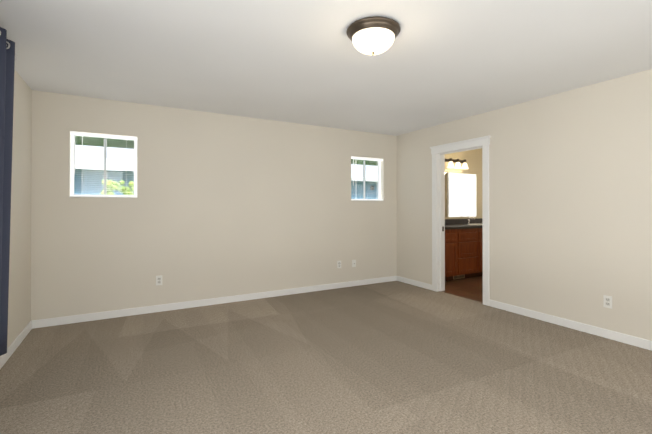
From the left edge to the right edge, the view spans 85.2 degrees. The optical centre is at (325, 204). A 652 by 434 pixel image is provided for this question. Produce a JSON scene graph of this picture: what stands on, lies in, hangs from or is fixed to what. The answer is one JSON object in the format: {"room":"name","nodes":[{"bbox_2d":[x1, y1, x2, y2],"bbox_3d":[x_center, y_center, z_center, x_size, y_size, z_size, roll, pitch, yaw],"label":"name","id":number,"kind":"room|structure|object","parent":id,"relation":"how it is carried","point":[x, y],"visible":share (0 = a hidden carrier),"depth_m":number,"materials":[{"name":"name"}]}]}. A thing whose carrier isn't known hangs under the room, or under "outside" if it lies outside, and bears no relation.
{"room":"empty bedroom","nodes":[
{"label":"empty bedroom","id":0,"kind":"room"},
{"bbox_2d":[0,69,31,356],"bbox_3d":[-1.709,0.031,1.157,0.140,2.440,5.584,0,0,-29],"label":"wall","id":1,"kind":"structure","parent":0,"point":[19,309],"depth_m":3.26,"materials":[{"name":"paint"}]},
{"bbox_2d":[0,27,17,355],"bbox_3d":[-1.894,-0.074,1.810,0.171,2.115,1.784,0,0,-29],"label":"curtain","id":2,"kind":"object","parent":1,"relation":"attached to","point":[8,56],"visible":1,"depth_m":2.37,"materials":[{"name":"blue fabric"}]},
{"bbox_2d":[0,320,35,368],"bbox_3d":[-1.676,1.210,1.250,0.014,0.082,5.444,0,0,-29],"label":"baseboard","id":3,"kind":"structure","parent":1,"relation":"attached to","point":[32,324],"depth_m":3.11,"materials":[{"name":"white wood"}]},
{"bbox_2d":[31,90,481,320],"bbox_3d":[0.199,0.051,5.510,7.728,2.440,0.140,0,0,-29],"label":"wall","id":4,"kind":"structure","parent":0,"point":[223,205],"depth_m":4.45,"materials":[{"name":"paint"}]},
{"bbox_2d":[69,131,136,197],"bbox_3d":[-2.486,-0.436,3.990,0.640,0.710,0.137,0,0,-29],"label":"window","id":5,"kind":"structure","parent":4,"relation":"in","point":[73,134],"depth_m":3.99,"materials":[{"name":"white plastic"}]},
{"bbox_2d":[156,275,161,285],"bbox_3d":[-1.976,0.895,4.200,0.070,0.115,0.008,0,0,-29],"label":"electrical outlet","id":6,"kind":"object","parent":4,"relation":"attached to","point":[158,280],"visible":1,"depth_m":4.20,"materials":[{"name":"white plastic"}]},
{"bbox_2d":[36,276,395,327],"bbox_3d":[-0.894,1.227,4.802,4.794,0.082,0.014,0,0,-29],"label":"baseboard","id":7,"kind":"structure","parent":4,"relation":"attached to","point":[48,322],"depth_m":4.38,"materials":[{"name":"white wood"}]},
{"bbox_2d":[351,156,383,200],"bbox_3d":[0.645,-0.413,5.747,0.640,0.700,0.137,0,0,-29],"label":"window","id":8,"kind":"structure","parent":4,"relation":"in","point":[379,192],"depth_m":5.76,"materials":[{"name":"white plastic"}]},
{"bbox_2d":[445,158,468,168],"bbox_3d":[2.440,-0.766,6.595,0.540,0.176,0.164,0,0,-29],"label":"sconce","id":9,"kind":"object","parent":4,"relation":"attached to","point":[451,161],"visible":1,"depth_m":6.56,"materials":[{"name":"white glass"}]},
{"bbox_2d":[445,172,475,216],"bbox_3d":[2.258,-0.187,6.581,1.590,0.825,0.006,0,0,-29],"label":"mirror","id":10,"kind":"object","parent":4,"relation":"attached to","point":[460,194],"visible":0.64,"depth_m":6.75,"materials":[{"name":"white mirror"}]},
{"bbox_2d":[445,219,481,222],"bbox_3d":[2.242,0.315,6.558,2.098,0.100,0.018,0,0,-29],"label":"backsplash","id":11,"kind":"structure","parent":4,"relation":"attached to","point":[446,220],"depth_m":6.73,"materials":[{"name":"black stone"}]},
{"bbox_2d":[0,281,651,433],"bbox_3d":[0.384,1.286,2.407,5.019,0.060,5.724,0,0,-29],"label":"floor carpet","id":12,"kind":"object","parent":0,"point":[394,357],"visible":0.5,"depth_m":2.66,"materials":[{"name":"beige carpet"}]},
{"bbox_2d":[0,0,651,135],"bbox_3d":[1.565,-1.240,3.081,7.728,0.120,5.724,0,0,-29],"label":"ceiling","id":13,"kind":"structure","parent":0,"point":[437,62],"depth_m":2.79,"materials":[{"name":"paint"}]},
{"bbox_2d":[346,16,399,54],"bbox_3d":[0.318,-1.096,2.389,0.360,0.174,0.360,0,0,-29],"label":"flush-mount light","id":14,"kind":"object","parent":13,"relation":"attached to","point":[374,35],"visible":1,"depth_m":2.29,"materials":[{"name":"white glass"}]},
{"bbox_2d":[441,276,482,302],"bbox_3d":[3.039,1.303,5.571,2.709,0.056,2.804,0,0,-29],"label":"floor","id":15,"kind":"structure","parent":0,"point":[470,288],"depth_m":5.41,"materials":[{"name":"brown wood"}]},
{"bbox_2d":[445,227,482,280],"bbox_3d":[2.360,0.839,6.324,2.078,0.870,0.538,0,0,-29],"label":"bathroom vanity","id":16,"kind":"object","parent":15,"relation":"on","point":[463,248],"depth_m":6.01,"materials":[{"name":"brown wood"}]},
{"bbox_2d":[445,223,472,226],"bbox_3d":[2.372,0.384,6.327,2.098,0.040,0.548,0,0,-29],"label":"countertop","id":17,"kind":"structure","parent":16,"relation":"on","point":[446,224],"depth_m":6.35,"materials":[{"name":"grey stone"}]},
{"bbox_2d":[473,223,481,226],"bbox_3d":[2.805,0.423,6.554,0.450,0.144,0.308,0,0,-29],"label":"sink","id":18,"kind":"object","parent":17,"relation":"in","point":[474,224],"depth_m":6.34,"materials":[{"name":"white ceramic"}]},
{"bbox_2d":[397,69,651,340],"bbox_3d":[2.620,0.042,3.587,0.140,2.440,5.584,0,0,-29],"label":"wall","id":19,"kind":"structure","parent":0,"point":[570,204],"depth_m":3.70,"materials":[{"name":"paint"}]},
{"bbox_2d":[396,276,431,289],"bbox_3d":[1.395,1.230,5.606,0.014,0.082,0.765,0,0,-29],"label":"baseboard","id":20,"kind":"structure","parent":19,"relation":"attached to","point":[409,281],"depth_m":5.59,"materials":[{"name":"white wood"}]},
{"bbox_2d":[430,135,490,305],"bbox_3d":[1.874,0.202,4.897,0.189,2.133,0.998,0,0,-29],"label":"door frame","id":21,"kind":"structure","parent":19,"relation":"attached to","point":[484,142],"depth_m":5.20,"materials":[{"name":"white wood"}]},
{"bbox_2d":[489,299,651,350],"bbox_3d":[2.942,1.217,2.851,0.014,0.082,3.655,0,0,-29],"label":"baseboard","id":22,"kind":"structure","parent":19,"relation":"attached to","point":[567,323],"depth_m":3.56,"materials":[{"name":"white wood"}]},
{"bbox_2d":[603,295,611,308],"bbox_3d":[2.664,0.916,3.353,0.008,0.115,0.070,0,0,-29],"label":"electrical outlet","id":23,"kind":"object","parent":19,"relation":"attached to","point":[607,301],"visible":1,"depth_m":3.35,"materials":[{"name":"white plastic"}]},
{"label":"outside","id":24,"kind":"structure","parent":0,"visible":0},
{"bbox_3d":[-7.786,1.451,24.069,60.000,0.050,40.016,0,0,-29],"label":"lawn","id":25,"kind":"structure","parent":24,"visible":0},
{"bbox_2d":[75,136,80,144],"bbox_3d":[-16.387,-3.250,18.125,8.480,9.288,6.400,0,0,-29],"label":"tree","id":26,"kind":"object","parent":25,"relation":"on","point":[78,142],"depth_m":17.93,"materials":[{"name":"green plant"}]},
{"bbox_2d":[78,136,133,148],"bbox_3d":[-12.944,-3.754,21.207,9.540,10.324,7.200,0,0,-29],"label":"tree","id":27,"kind":"object","parent":25,"relation":"on","point":[96,142],"depth_m":18.42,"materials":[{"name":"green plant"}]},
{"bbox_2d":[101,179,133,194],"bbox_3d":[-3.935,0.427,6.752,0.608,1.830,0.502,0,0,-29],"label":"bush","id":28,"kind":"object","parent":25,"relation":"on","point":[115,186],"depth_m":6.66,"materials":[{"name":"green plant"}]},
{"bbox_2d":[74,145,377,198],"bbox_3d":[-3.123,-0.419,15.770,39.000,3.605,7.870,0,0,-29],"label":"house","id":29,"kind":"structure","parent":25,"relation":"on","point":[115,152],"depth_m":10.39,"materials":[{"name":"white"}]},
{"bbox_2d":[351,159,368,164],"bbox_3d":[-0.740,-3.338,28.056,9.010,9.556,6.800,0,0,-29],"label":"tree","id":30,"kind":"object","parent":25,"relation":"on","point":[367,162],"depth_m":26.98,"materials":[{"name":"green plant"}]},
{"bbox_2d":[369,161,377,165],"bbox_3d":[3.571,-3.706,31.624,9.540,10.324,7.200,0,0,-29],"label":"tree","id":31,"kind":"object","parent":25,"relation":"on","point":[373,163],"depth_m":28.36,"materials":[{"name":"green plant"}]}
]}

